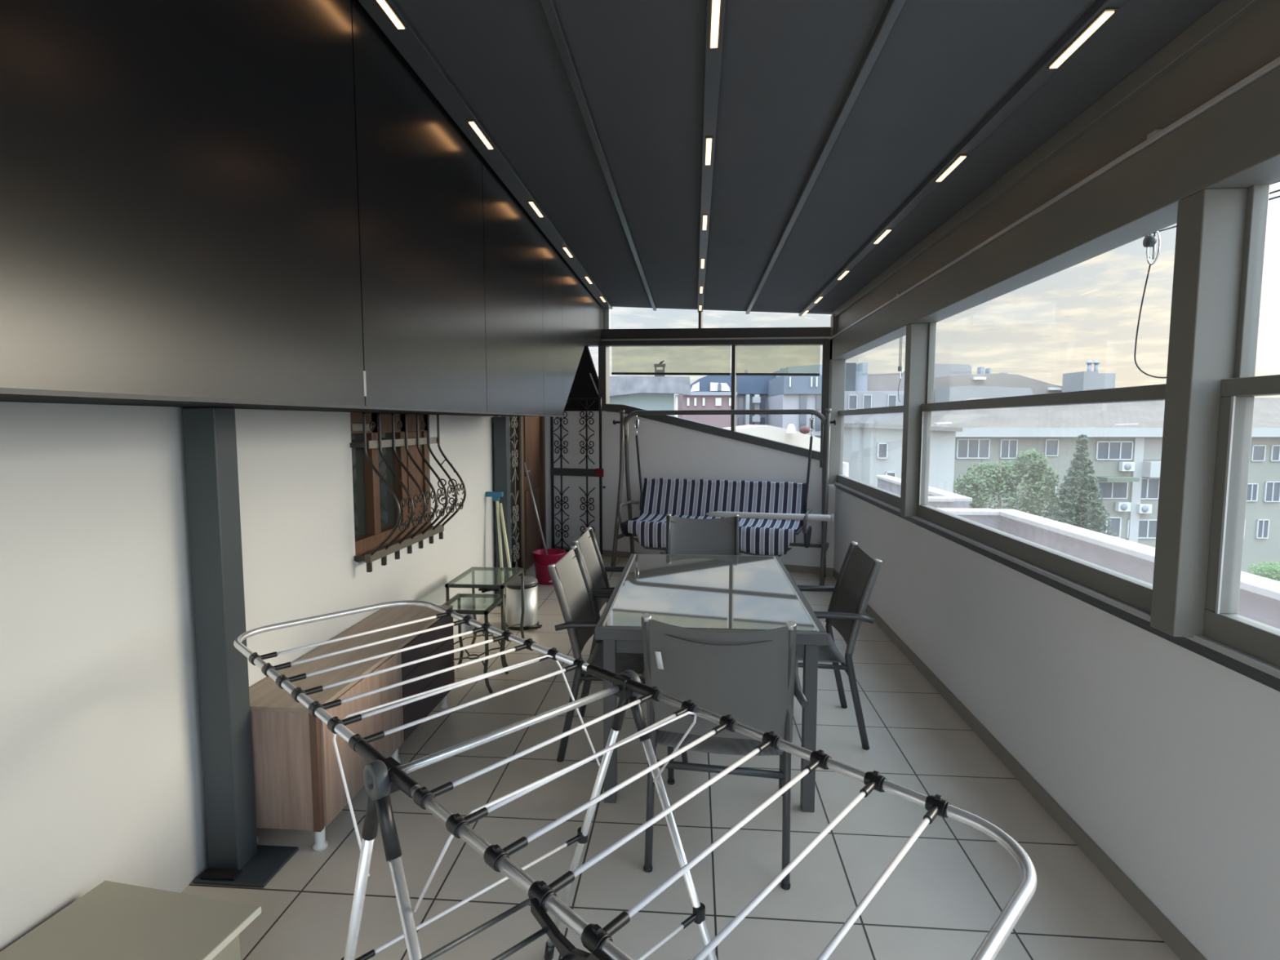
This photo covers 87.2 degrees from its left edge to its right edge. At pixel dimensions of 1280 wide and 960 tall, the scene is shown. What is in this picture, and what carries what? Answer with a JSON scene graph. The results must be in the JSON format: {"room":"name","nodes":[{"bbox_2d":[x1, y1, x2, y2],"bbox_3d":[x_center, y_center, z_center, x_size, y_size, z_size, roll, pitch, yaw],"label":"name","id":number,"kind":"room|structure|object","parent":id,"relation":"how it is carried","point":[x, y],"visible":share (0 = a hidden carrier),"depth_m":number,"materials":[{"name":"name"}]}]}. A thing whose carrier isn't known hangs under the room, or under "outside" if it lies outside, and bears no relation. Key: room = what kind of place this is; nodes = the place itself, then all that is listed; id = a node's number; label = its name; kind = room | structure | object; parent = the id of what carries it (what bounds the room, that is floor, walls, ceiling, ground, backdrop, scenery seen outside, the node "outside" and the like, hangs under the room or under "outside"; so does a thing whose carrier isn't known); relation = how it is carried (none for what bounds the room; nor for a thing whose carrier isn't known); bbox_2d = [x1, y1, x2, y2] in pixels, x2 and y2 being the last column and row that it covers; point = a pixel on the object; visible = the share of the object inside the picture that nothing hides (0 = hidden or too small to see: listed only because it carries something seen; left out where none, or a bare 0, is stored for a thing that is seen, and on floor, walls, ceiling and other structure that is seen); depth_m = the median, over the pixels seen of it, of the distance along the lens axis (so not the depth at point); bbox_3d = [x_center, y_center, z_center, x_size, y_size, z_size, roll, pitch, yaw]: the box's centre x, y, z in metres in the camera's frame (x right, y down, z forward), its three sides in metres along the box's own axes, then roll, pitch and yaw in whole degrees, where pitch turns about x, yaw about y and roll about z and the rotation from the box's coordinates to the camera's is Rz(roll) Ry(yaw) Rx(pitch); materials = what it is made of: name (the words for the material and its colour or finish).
{"room":"sunroom","nodes":[
{"label":"sunroom","id":0,"kind":"room"},
{"bbox_2d":[0,401,551,951],"bbox_3d":[-1.523,-0.222,3.377,0.200,2.980,9.700,0,5,5],"label":"wall","id":1,"kind":"structure","parent":0,"point":[101,772],"depth_m":2.05,"materials":[{"name":"white paint"}]},
{"bbox_2d":[182,407,298,888],"bbox_3d":[-1.379,0.560,2.297,0.250,1.606,0.205,0,5,5],"label":"column","id":2,"kind":"structure","parent":1,"relation":"attached to","point":[235,858],"depth_m":2.28,"materials":[{"name":"black"}]},
{"bbox_2d":[0,393,533,416],"bbox_3d":[-1.225,-0.230,1.958,0.620,0.023,6.930,0,5,5],"label":"trim","id":3,"kind":"structure","parent":1,"relation":"attached to","point":[3,397],"depth_m":1.90,"materials":[{"name":"black metal"}]},
{"bbox_2d":[350,412,431,565],"bbox_3d":[-1.480,0.000,3.835,0.215,0.780,0.990,0,5,5],"label":"window","id":4,"kind":"structure","parent":1,"relation":"in","point":[375,508],"depth_m":3.77,"materials":[{"name":"brown wood"}]},
{"bbox_2d":[350,412,466,572],"bbox_3d":[-1.272,0.017,3.812,0.252,0.810,0.995,0,5,5],"label":"window grille","id":5,"kind":"object","parent":4,"relation":"attached to","point":[382,553],"visible":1,"depth_m":3.68,"materials":[{"name":"black metal"}]},
{"bbox_2d":[405,431,423,520],"bbox_3d":[-1.400,-0.025,4.124,0.042,0.540,0.270,0,5,5],"label":"wooden shutter","id":6,"kind":"object","parent":4,"relation":"attached to","point":[411,486],"depth_m":4.12,"materials":[{"name":"brown wood"}]},
{"bbox_2d":[493,416,511,605],"bbox_3d":[-1.164,0.268,5.708,0.112,1.606,0.105,0,5,5],"label":"column","id":7,"kind":"structure","parent":1,"relation":"attached to","point":[500,424],"depth_m":5.64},
{"bbox_2d":[509,416,546,576],"bbox_3d":[-1.236,-0.095,6.758,0.230,2.150,2.040,0,5,5],"label":"door","id":8,"kind":"structure","parent":1,"relation":"in","point":[533,434],"depth_m":7.12,"materials":[{"name":"brown wood"}]},
{"bbox_2d":[509,416,524,573],"bbox_3d":[-1.202,-0.002,6.260,0.020,1.950,0.780,0,5,5],"label":"grille","id":9,"kind":"object","parent":8,"relation":"attached to","point":[514,460],"visible":0.45,"depth_m":6.46,"materials":[{"name":"grey metal"}]},
{"bbox_2d":[550,397,605,554],"bbox_3d":[-0.725,-0.047,7.787,0.697,1.800,0.053,2,5,22],"label":"iron gate","id":10,"kind":"object","parent":1,"relation":"attached to","point":[561,471],"visible":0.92,"depth_m":7.79,"materials":[{"name":"black metal"}]},
{"bbox_2d":[0,0,602,417],"bbox_3d":[-0.821,-0.942,3.049,0.042,1.270,9.284,0,5,5],"label":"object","id":11,"kind":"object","parent":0,"point":[242,202],"depth_m":1.61,"materials":[{"name":"metal"}]},
{"bbox_2d":[375,0,407,30],"bbox_3d":[-0.790,-1.465,2.053,0.032,0.012,0.300,0,5,5],"label":"led strip","id":12,"kind":"object","parent":11,"relation":"attached to","point":[384,5],"visible":1,"depth_m":2.12,"materials":[{"name":"plastic"}]},
{"bbox_2d":[466,120,494,149],"bbox_3d":[-0.712,-1.548,3.017,0.032,0.012,0.300,0,5,5],"label":"led strip","id":13,"kind":"object","parent":11,"relation":"attached to","point":[473,123],"visible":1,"depth_m":3.00,"materials":[{"name":"plastic"}]},
{"bbox_2d":[358,0,612,309],"bbox_3d":[-0.737,-1.567,3.017,0.100,0.035,9.340,0,5,5],"label":"trim","id":14,"kind":"structure","parent":11,"relation":"attached to","point":[410,43],"depth_m":2.79,"materials":[{"name":"metal"}]},
{"bbox_2d":[527,200,544,217],"bbox_3d":[-0.627,-1.637,4.059,0.032,0.012,0.300,0,5,5],"label":"led strip","id":15,"kind":"object","parent":11,"relation":"attached to","point":[531,203],"visible":1,"depth_m":4.05,"materials":[{"name":"plastic"}]},
{"bbox_2d":[604,309,610,328],"bbox_3d":[-0.372,-1.825,7.692,0.053,0.280,0.032,2,5,22],"label":"trim","id":16,"kind":"structure","parent":11,"relation":"attached to","point":[607,323],"depth_m":7.68,"materials":[{"name":"white paint"}]},
{"bbox_2d":[611,372,730,375],"bbox_3d":[0.319,-1.317,7.369,1.382,0.374,0.022,2,5,22],"label":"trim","id":17,"kind":"structure","parent":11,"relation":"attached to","point":[612,373],"depth_m":7.36,"materials":[{"name":"metal"}]},
{"bbox_2d":[584,327,830,346],"bbox_3d":[0.662,-1.541,7.227,2.836,0.292,0.126,2,5,22],"label":"trim","id":18,"kind":"structure","parent":11,"relation":"attached to","point":[655,333],"depth_m":7.11,"materials":[{"name":"metal"}]},
{"bbox_2d":[735,373,819,376],"bbox_3d":[1.413,-1.239,6.924,0.862,0.354,0.022,2,5,22],"label":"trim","id":19,"kind":"structure","parent":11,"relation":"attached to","point":[737,374],"depth_m":6.91,"materials":[{"name":"metal"}]},
{"bbox_2d":[181,553,1180,959],"bbox_3d":[0.132,1.334,3.376,3.520,0.120,9.900,0,5,5],"label":"floor","id":20,"kind":"structure","parent":0,"point":[944,897],"depth_m":2.43,"materials":[{"name":"tile"}]},
{"bbox_2d":[0,880,261,959],"bbox_3d":[-1.309,1.288,1.517,0.501,0.286,0.648,1,5,12],"label":"table","id":21,"kind":"object","parent":20,"relation":"on","point":[112,921],"visible":1,"depth_m":1.70,"materials":[{"name":"beige wood"}]},
{"bbox_2d":[248,604,454,851],"bbox_3d":[-1.261,1.022,3.069,0.364,0.553,1.346,0,5,5],"label":"base cabinet","id":22,"kind":"object","parent":20,"relation":"on","point":[299,785],"visible":0.68,"depth_m":2.59,"materials":[{"name":"brown wood"}]},
{"bbox_2d":[442,588,507,693],"bbox_3d":[-1.010,0.948,4.054,0.349,0.542,0.380,0,5,5],"label":"side table","id":23,"kind":"object","parent":20,"relation":"on","point":[458,596],"depth_m":4.09,"materials":[{"name":"grey metal"}]},
{"bbox_2d":[444,566,524,674],"bbox_3d":[-1.000,0.904,4.412,0.410,0.567,0.510,0,5,5],"label":"side table","id":24,"kind":"object","parent":20,"relation":"on","point":[451,584],"visible":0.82,"depth_m":4.37,"materials":[{"name":"grey metal"}]},
{"bbox_2d":[485,491,506,613],"bbox_3d":[-1.173,0.594,5.491,0.168,0.996,0.082,0,5,5],"label":"broom","id":25,"kind":"object","parent":20,"relation":"on","point":[495,495],"visible":0.96,"depth_m":5.47,"materials":[{"name":"beige"}]},
{"bbox_2d":[498,502,512,577],"bbox_3d":[-1.068,0.644,5.458,0.221,0.906,0.025,4,7,42],"label":"broom","id":26,"kind":"object","parent":20,"relation":"on","point":[500,504],"visible":0.66,"depth_m":5.46,"materials":[{"name":"beige"}]},
{"bbox_2d":[506,575,542,630],"bbox_3d":[-0.881,0.932,5.158,0.301,0.377,0.275,0,5,5],"label":"pedal bin","id":27,"kind":"object","parent":20,"relation":"on","point":[513,597],"visible":0.79,"depth_m":5.06,"materials":[{"name":"silver metal"}]},
{"bbox_2d":[530,548,567,585],"bbox_3d":[-0.886,0.850,6.574,0.354,0.300,0.324,0,5,5],"label":"bucket","id":28,"kind":"object","parent":20,"relation":"on","point":[541,561],"visible":0.75,"depth_m":6.46,"materials":[{"name":"red plastic"}]},
{"bbox_2d":[523,462,551,582],"bbox_3d":[-0.950,0.403,6.485,0.349,1.151,0.161,0,5,5],"label":"mop","id":29,"kind":"object","parent":28,"relation":"in","point":[524,463],"visible":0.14,"depth_m":6.47,"materials":[{"name":"grey metal"}]},
{"bbox_2d":[571,526,624,698],"bbox_3d":[-0.034,0.769,3.895,0.652,0.924,0.594,0,5,5],"label":"patio chair","id":30,"kind":"object","parent":20,"relation":"on","point":[587,544],"visible":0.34,"depth_m":4.01,"materials":[{"name":"grey fabric"}]},
{"bbox_2d":[546,545,688,762],"bbox_3d":[-0.074,0.822,3.270,0.652,0.924,0.594,1,5,7],"label":"patio chair","id":31,"kind":"object","parent":20,"relation":"on","point":[575,597],"visible":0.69,"depth_m":3.26,"materials":[{"name":"grey fabric"}]},
{"bbox_2d":[233,600,1036,959],"bbox_3d":[-0.403,0.965,1.425,0.939,0.955,2.012,-5,7,-45],"label":"drying rack","id":32,"kind":"object","parent":20,"relation":"on","point":[383,775],"visible":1,"depth_m":1.22,"materials":[{"name":"silver metal"}]},
{"bbox_2d":[361,795,378,840],"bbox_3d":[-0.489,0.606,1.230,0.027,0.117,0.064,-5,7,-45],"label":"socket","id":33,"kind":"object","parent":32,"relation":"attached to","point":[370,829],"depth_m":1.23,"materials":[{"name":"black plastic"}]},
{"bbox_2d":[374,794,401,861],"bbox_3d":[-0.447,0.608,1.188,0.027,0.116,0.072,-5,7,-45],"label":"socket","id":34,"kind":"object","parent":32,"relation":"attached to","point":[383,807],"depth_m":1.18,"materials":[{"name":"black plastic"}]},
{"bbox_2d":[611,697,628,731],"bbox_3d":[-0.046,0.569,1.670,0.027,0.117,0.064,-5,7,-45],"label":"socket","id":35,"kind":"object","parent":32,"relation":"attached to","point":[617,722],"depth_m":1.67,"materials":[{"name":"black plastic"}]},
{"bbox_2d":[627,695,650,741],"bbox_3d":[-0.004,0.570,1.627,0.027,0.116,0.072,-5,7,-45],"label":"socket","id":36,"kind":"object","parent":32,"relation":"attached to","point":[640,722],"depth_m":1.62,"materials":[{"name":"black plastic"}]},
{"bbox_2d":[659,514,745,555],"bbox_3d":[0.412,0.723,4.429,0.594,0.924,0.652,0,5,5],"label":"patio chair","id":37,"kind":"object","parent":20,"relation":"on","point":[714,536],"visible":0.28,"depth_m":4.67,"materials":[{"name":"grey fabric"}]},
{"bbox_2d":[594,553,827,812],"bbox_3d":[0.335,0.896,3.433,0.910,0.743,1.550,0,5,5],"label":"dining table","id":38,"kind":"object","parent":20,"relation":"on","point":[701,592],"visible":0.81,"depth_m":2.96,"materials":[{"name":"grey"}]},
{"bbox_2d":[611,408,836,586],"bbox_3d":[0.761,0.139,6.760,2.290,1.695,0.722,2,5,20],"label":"swing","id":39,"kind":"object","parent":20,"relation":"on","point":[660,497],"visible":0.78,"depth_m":6.79,"materials":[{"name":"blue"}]},
{"bbox_2d":[706,511,834,522],"bbox_3d":[1.197,0.332,6.300,1.194,0.083,0.074,2,5,21],"label":"pole","id":40,"kind":"object","parent":39,"relation":"on","point":[827,517],"visible":1,"depth_m":6.26,"materials":[{"name":"grey metal"}]},
{"bbox_2d":[640,613,808,889],"bbox_3d":[0.308,0.886,2.527,0.594,0.924,0.652,1,5,11],"label":"patio chair","id":41,"kind":"object","parent":20,"relation":"on","point":[752,677],"visible":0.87,"depth_m":2.27,"materials":[{"name":"grey fabric"}]},
{"bbox_2d":[796,541,883,750],"bbox_3d":[0.833,0.808,3.435,0.652,0.924,0.594,0,5,5],"label":"patio chair","id":42,"kind":"object","parent":20,"relation":"on","point":[859,572],"visible":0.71,"depth_m":3.36,"materials":[{"name":"grey fabric"}]},
{"bbox_2d":[698,311,702,328],"bbox_3d":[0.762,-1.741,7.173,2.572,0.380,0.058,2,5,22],"label":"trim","id":43,"kind":"structure","parent":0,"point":[700,313],"depth_m":7.20,"materials":[{"name":"metal"}]},
{"bbox_2d":[553,410,848,568],"bbox_3d":[0.505,0.055,7.530,3.487,1.720,0.199,2,5,22],"label":"wall","id":44,"kind":"structure","parent":0,"point":[666,451],"depth_m":7.54,"materials":[{"name":"white paint"}]},
{"bbox_2d":[564,346,598,411],"bbox_3d":[-0.678,-1.182,7.801,0.599,0.760,0.032,2,5,22],"label":"trim","id":45,"kind":"structure","parent":44,"relation":"attached to","point":[583,386],"depth_m":7.77,"materials":[{"name":"black"}]},
{"bbox_2d":[598,346,609,410],"bbox_3d":[-0.413,-1.180,7.719,0.094,0.770,0.101,2,5,23],"label":"trim","id":46,"kind":"structure","parent":44,"relation":"attached to","point":[603,351],"depth_m":7.68,"materials":[{"name":"metal"}]},
{"bbox_2d":[554,546,833,574],"bbox_3d":[0.465,0.886,7.502,3.276,0.070,0.013,2,5,22],"label":"baseboard","id":47,"kind":"structure","parent":44,"relation":"attached to","point":[795,568],"depth_m":7.03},
{"bbox_2d":[604,404,822,460],"bbox_3d":[0.794,-0.523,7.273,2.542,0.624,0.095,2,5,22],"label":"trim","id":48,"kind":"structure","parent":44,"relation":"attached to","point":[667,419],"depth_m":7.20,"materials":[{"name":"metal"}]},
{"bbox_2d":[730,345,737,431],"bbox_3d":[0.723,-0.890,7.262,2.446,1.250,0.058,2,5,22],"label":"mullion","id":49,"kind":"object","parent":44,"relation":"in","point":[734,348],"depth_m":7.12,"materials":[{"name":"metal"}]},
{"bbox_2d":[819,344,830,467],"bbox_3d":[1.908,-0.806,6.803,0.128,1.360,0.100,2,5,22],"label":"trim","id":50,"kind":"structure","parent":44,"relation":"attached to","point":[826,348],"depth_m":6.75,"materials":[{"name":"metal"}]},
{"bbox_2d":[396,0,1222,314],"bbox_3d":[0.409,-1.476,2.957,2.520,0.282,9.390,0,5,5],"label":"ceiling","id":51,"kind":"structure","parent":0,"point":[788,67],"depth_m":2.59,"materials":[{"name":"grey fabric"}]},
{"bbox_2d":[539,0,656,311],"bbox_3d":[-0.203,-1.504,2.894,0.035,0.035,9.170,0,5,5],"label":"trim","id":52,"kind":"structure","parent":51,"relation":"attached to","point":[549,7],"depth_m":2.69,"materials":[{"name":"metal"}]},
{"bbox_2d":[697,0,725,312],"bbox_3d":[0.287,-1.444,2.779,0.055,0.035,9.011,0,5,5],"label":"trim","id":53,"kind":"structure","parent":51,"relation":"attached to","point":[713,57],"depth_m":2.64,"materials":[{"name":"metal"}]},
{"bbox_2d":[702,214,707,230],"bbox_3d":[0.385,-1.528,3.987,0.032,0.012,0.300,0,5,5],"label":"led strip","id":54,"kind":"object","parent":53,"relation":"attached to","point":[704,217],"visible":1,"depth_m":3.97,"materials":[{"name":"plastic"}]},
{"bbox_2d":[702,215,706,230],"bbox_3d":[0.385,-1.524,3.987,0.022,0.003,0.280,0,5,5],"label":"diffuser","id":55,"kind":"object","parent":54,"relation":"attached to","point":[704,217],"depth_m":3.98,"materials":[{"name":"white plastic"}]},
{"bbox_2d":[704,136,713,164],"bbox_3d":[0.300,-1.440,2.944,0.032,0.012,0.300,0,5,5],"label":"led strip","id":56,"kind":"object","parent":53,"relation":"attached to","point":[708,140],"visible":1,"depth_m":2.92,"materials":[{"name":"plastic"}]},
{"bbox_2d":[705,138,711,164],"bbox_3d":[0.300,-1.435,2.944,0.022,0.003,0.280,0,5,5],"label":"diffuser","id":57,"kind":"object","parent":56,"relation":"attached to","point":[708,141],"depth_m":2.94,"materials":[{"name":"white plastic"}]},
{"bbox_2d":[708,0,721,48],"bbox_3d":[0.222,-1.357,1.981,0.032,0.012,0.300,0,5,5],"label":"led strip","id":58,"kind":"object","parent":53,"relation":"attached to","point":[715,5],"visible":1,"depth_m":1.99,"materials":[{"name":"plastic"}]},
{"bbox_2d":[745,0,906,314],"bbox_3d":[0.772,-1.385,2.665,0.035,0.035,8.853,0,5,5],"label":"trim","id":59,"kind":"structure","parent":51,"relation":"attached to","point":[893,8],"depth_m":2.51,"materials":[{"name":"metal"}]},
{"bbox_2d":[798,0,1128,315],"bbox_3d":[1.297,-1.321,2.542,0.055,0.035,8.682,0,5,5],"label":"trim","id":60,"kind":"structure","parent":51,"relation":"attached to","point":[1038,74],"depth_m":2.45,"materials":[{"name":"metal"}]},
{"bbox_2d":[872,228,892,244],"bbox_3d":[1.410,-1.419,3.913,0.032,0.012,0.300,0,5,5],"label":"led strip","id":61,"kind":"object","parent":60,"relation":"attached to","point":[886,231],"visible":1,"depth_m":3.89,"materials":[{"name":"plastic"}]},
{"bbox_2d":[933,154,968,182],"bbox_3d":[1.326,-1.330,2.870,0.032,0.012,0.300,0,5,5],"label":"led strip","id":62,"kind":"object","parent":60,"relation":"attached to","point":[961,157],"visible":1,"depth_m":2.85,"materials":[{"name":"plastic"}]},
{"bbox_2d":[1046,7,1118,69],"bbox_3d":[1.248,-1.248,1.907,0.032,0.012,0.300,0,5,5],"label":"led strip","id":63,"kind":"object","parent":60,"relation":"attached to","point":[1107,12],"visible":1,"depth_m":1.89,"materials":[{"name":"plastic"}]},
{"bbox_2d":[830,66,1279,359],"bbox_3d":[1.612,-0.925,2.438,0.150,0.204,8.460,0,5,5],"label":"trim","id":64,"kind":"structure","parent":0,"point":[1234,143],"depth_m":2.18,"materials":[{"name":"grey"}]},
{"bbox_2d":[897,337,902,401],"bbox_3d":[1.910,-0.846,4.941,0.028,0.542,0.091,0,5,5],"label":"pulley","id":65,"kind":"object","parent":64,"relation":"hanging from","point":[900,367],"visible":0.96,"depth_m":4.92,"materials":[{"name":"grey"}]},
{"bbox_2d":[829,56,1279,339],"bbox_3d":[1.549,-1.035,2.439,0.038,0.016,8.470,0,5,5],"label":"trim","id":66,"kind":"structure","parent":64,"relation":"on","point":[1274,64],"depth_m":2.11,"materials":[{"name":"silver metal"}]},
{"bbox_2d":[836,0,1279,333],"bbox_3d":[1.659,-1.179,2.433,0.160,0.272,8.500,0,5,5],"label":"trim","id":67,"kind":"structure","parent":64,"relation":"on","point":[1252,42],"depth_m":2.19,"materials":[{"name":"grey"}]},
{"bbox_2d":[831,0,1264,316],"bbox_3d":[1.596,-1.263,2.431,0.085,0.065,8.500,0,5,5],"label":"trim","id":68,"kind":"structure","parent":67,"relation":"attached to","point":[1225,13],"depth_m":2.28,"materials":[{"name":"grey metal"}]},
{"bbox_2d":[1133,231,1166,378],"bbox_3d":[1.689,-0.609,2.215,0.028,0.552,0.172,0,5,5],"label":"cable","id":69,"kind":"object","parent":64,"relation":"hanging from","point":[1149,241],"visible":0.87,"depth_m":2.23,"materials":[{"name":"grey plastic"}]},
{"bbox_2d":[833,487,1279,959],"bbox_3d":[1.743,0.870,2.662,0.200,0.925,8.620,0,5,5],"label":"wall","id":70,"kind":"structure","parent":0,"point":[1166,755],"depth_m":2.26,"materials":[{"name":"paint"}]},
{"bbox_2d":[828,314,845,484],"bbox_3d":[1.938,-0.785,6.623,0.130,1.650,0.120,0,5,5],"label":"trim","id":71,"kind":"structure","parent":70,"relation":"attached to","point":[837,366],"depth_m":6.58,"materials":[{"name":"grey metal"}]},
{"bbox_2d":[836,405,903,508],"bbox_3d":[1.887,-0.486,5.484,0.074,1.223,2.400,0,5,5],"label":"window","id":72,"kind":"structure","parent":70,"relation":"in","point":[891,498],"depth_m":5.33,"materials":[{"name":"grey metal"}]},
{"bbox_2d":[900,323,928,516],"bbox_3d":[1.744,-0.372,4.247,0.130,1.206,0.100,0,5,5],"label":"trim","id":73,"kind":"structure","parent":70,"relation":"attached to","point":[917,334],"depth_m":4.20,"materials":[{"name":"grey metal"}]},
{"bbox_2d":[832,568,1206,959],"bbox_3d":[1.632,1.301,2.637,0.012,0.070,8.480,0,5,5],"label":"baseboard","id":74,"kind":"structure","parent":70,"relation":"attached to","point":[1175,940],"depth_m":2.55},
{"bbox_2d":[916,322,1165,613],"bbox_3d":[1.690,-0.278,3.049,0.074,1.223,2.305,0,5,5],"label":"window","id":75,"kind":"structure","parent":70,"relation":"in","point":[1136,593],"depth_m":2.78,"materials":[{"name":"grey metal"}]},
{"bbox_2d":[834,482,1279,691],"bbox_3d":[1.641,0.414,2.540,0.070,0.045,8.440,0,5,5],"label":"trim","id":76,"kind":"structure","parent":70,"relation":"on","point":[1272,682],"depth_m":2.25,"materials":[{"name":"metal"}]},
{"bbox_2d":[1150,187,1248,637],"bbox_3d":[1.550,-0.168,1.859,0.130,1.206,0.100,0,5,5],"label":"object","id":77,"kind":"structure","parent":70,"relation":"attached to","point":[1211,224],"depth_m":1.82,"materials":[{"name":"grey metal"}]},
{"bbox_2d":[1203,184,1279,667],"bbox_3d":[1.496,-0.074,0.660,0.074,1.223,2.305,0,5,5],"label":"window","id":78,"kind":"structure","parent":70,"relation":"in","point":[1223,624],"depth_m":1.77,"materials":[{"name":"grey metal"}]},
{"label":"outside","id":79,"kind":"structure","parent":0,"visible":0},
{"bbox_2d":[844,362,904,423],"bbox_3d":[21.314,-5.313,64.221,8.343,11.086,11.120,0,5,0],"label":"building","id":80,"kind":"structure","parent":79,"point":[863,390],"depth_m":58.77,"materials":[{"name":"stone"}]},
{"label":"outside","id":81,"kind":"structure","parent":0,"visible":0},
{"bbox_2d":[843,422,962,493],"bbox_3d":[12.114,0.630,33.074,4.114,6.829,6.600,0,5,0],"label":"building","id":82,"kind":"structure","parent":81,"point":[870,451],"depth_m":30.05,"materials":[{"name":"grey"}]},
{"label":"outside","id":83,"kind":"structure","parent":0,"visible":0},
{"bbox_2d":[677,373,737,427],"bbox_3d":[3.909,-3.787,40.725,3.040,4.958,6.200,0,5,0],"label":"building","id":84,"kind":"structure","parent":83,"point":[708,392],"depth_m":37.80,"materials":[{"name":"brick"}]},
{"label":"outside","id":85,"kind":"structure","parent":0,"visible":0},
{"bbox_2d":[736,368,783,426],"bbox_3d":[7.982,-4.598,47.280,3.450,6.257,7.000,0,5,0],"label":"building","id":86,"kind":"structure","parent":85,"point":[752,391],"depth_m":44.35,"materials":[{"name":"blue stone"}]},
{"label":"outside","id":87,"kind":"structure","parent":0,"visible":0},
{"bbox_2d":[766,364,822,438],"bbox_3d":[9.943,-3.556,43.204,2.972,7.352,7.300,0,5,0],"label":"building","id":88,"kind":"structure","parent":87,"point":[784,392],"depth_m":39.78,"materials":[{"name":"grey"}]},
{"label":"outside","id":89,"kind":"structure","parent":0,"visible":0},
{"bbox_2d":[723,423,820,451],"bbox_3d":[4.505,-0.535,23.741,4.819,2.891,4.600,0,5,0],"label":"building","id":90,"kind":"structure","parent":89,"point":[789,435],"depth_m":21.96,"materials":[{"name":"paint"}]},
{"bbox_2d":[799,426,810,434],"bbox_3d":[5.259,-1.595,21.442,0.360,0.270,0.351,0,5,5],"label":"shrub","id":91,"kind":"object","parent":90,"relation":"on","point":[804,429],"visible":0.95,"depth_m":21.32,"materials":[{"name":"red plant"}]},
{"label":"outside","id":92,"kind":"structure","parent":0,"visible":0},
{"bbox_3d":[58.290,4.096,101.351,420.000,0.300,450.000,0,5,5],"label":"ground","id":93,"kind":"structure","parent":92,"visible":0},
{"bbox_2d":[597,364,690,417],"bbox_3d":[-0.198,3.897,19.552,2.804,13.897,6.300,0,5,0],"label":"building","id":94,"kind":"structure","parent":93,"relation":"on","point":[656,393],"depth_m":15.88,"materials":[{"name":"grey"}]},
{"bbox_2d":[953,448,1064,519],"bbox_3d":[18.625,4.009,34.463,6.380,11.269,2.993,0,5,0],"label":"tree","id":95,"kind":"object","parent":93,"relation":"on","point":[994,482],"visible":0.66,"depth_m":33.95,"materials":[{"name":"green plant"}]},
{"bbox_2d":[873,397,1279,580],"bbox_3d":[37.924,0.867,52.163,37.181,14.506,14.200,0,5,0],"label":"building","id":96,"kind":"structure","parent":93,"relation":"on","point":[1125,444],"depth_m":46.13,"materials":[{"name":"grey concrete"}]},
{"bbox_2d":[1124,462,1131,470],"bbox_3d":[33.120,-0.906,45.618,0.480,0.480,0.020,0,5,0],"label":"fan grille","id":97,"kind":"object","parent":96,"relation":"attached to","point":[1127,466],"depth_m":45.62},
{"bbox_2d":[1141,505,1148,512],"bbox_3d":[34.478,1.974,45.864,0.480,0.480,0.020,0,5,0],"label":"fan grille","id":98,"kind":"object","parent":96,"relation":"attached to","point":[1144,508],"depth_m":45.86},
{"bbox_2d":[1048,434,1116,536],"bbox_3d":[21.674,3.704,33.420,4.838,12.053,1.770,-1,5,-9],"label":"tree","id":99,"kind":"object","parent":93,"relation":"on","point":[1080,482],"visible":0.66,"depth_m":32.93,"materials":[{"name":"green plant"}]},
{"bbox_2d":[1247,560,1279,581],"bbox_3d":[23.052,6.695,24.641,2.515,7.592,1.557,0,5,0],"label":"tree","id":100,"kind":"object","parent":93,"relation":"on","point":[1272,570],"visible":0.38,"depth_m":24.37,"materials":[{"name":"green plant"}]},
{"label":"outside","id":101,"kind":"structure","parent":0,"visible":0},
{"bbox_2d":[902,364,1062,403],"bbox_3d":[51.405,-11.448,88.848,31.571,7.690,19.000,0,5,0],"label":"building","id":102,"kind":"structure","parent":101,"point":[952,382],"depth_m":84.23,"materials":[{"name":"grey concrete"}]},
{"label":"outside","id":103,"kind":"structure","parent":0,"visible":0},
{"bbox_2d":[1062,360,1115,392],"bbox_3d":[54.209,-10.708,81.384,3.733,7.486,4.000,0,5,0],"label":"building","id":104,"kind":"structure","parent":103,"point":[1088,380],"depth_m":79.38,"materials":[{"name":"white concrete"}]},
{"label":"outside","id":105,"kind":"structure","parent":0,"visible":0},
{"bbox_3d":[2.449,1.389,3.193,1.110,0.400,12.500,0,5,5],"label":"ledge","id":106,"kind":"object","parent":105,"visible":0},
{"bbox_2d":[875,475,972,508],"bbox_3d":[2.878,0.406,8.184,1.090,0.710,2.950,0,5,5],"label":"parapet","id":107,"kind":"object","parent":106,"relation":"on","point":[937,498],"visible":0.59,"depth_m":7.02,"materials":[{"name":"white concrete"}]},
{"bbox_2d":[937,507,1279,629],"bbox_3d":[2.331,0.983,1.431,1.090,0.710,9.050,0,5,5],"label":"parapet","id":108,"kind":"object","parent":106,"relation":"on","point":[1259,596],"visible":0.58,"depth_m":4.32,"materials":[{"name":"white concrete"}]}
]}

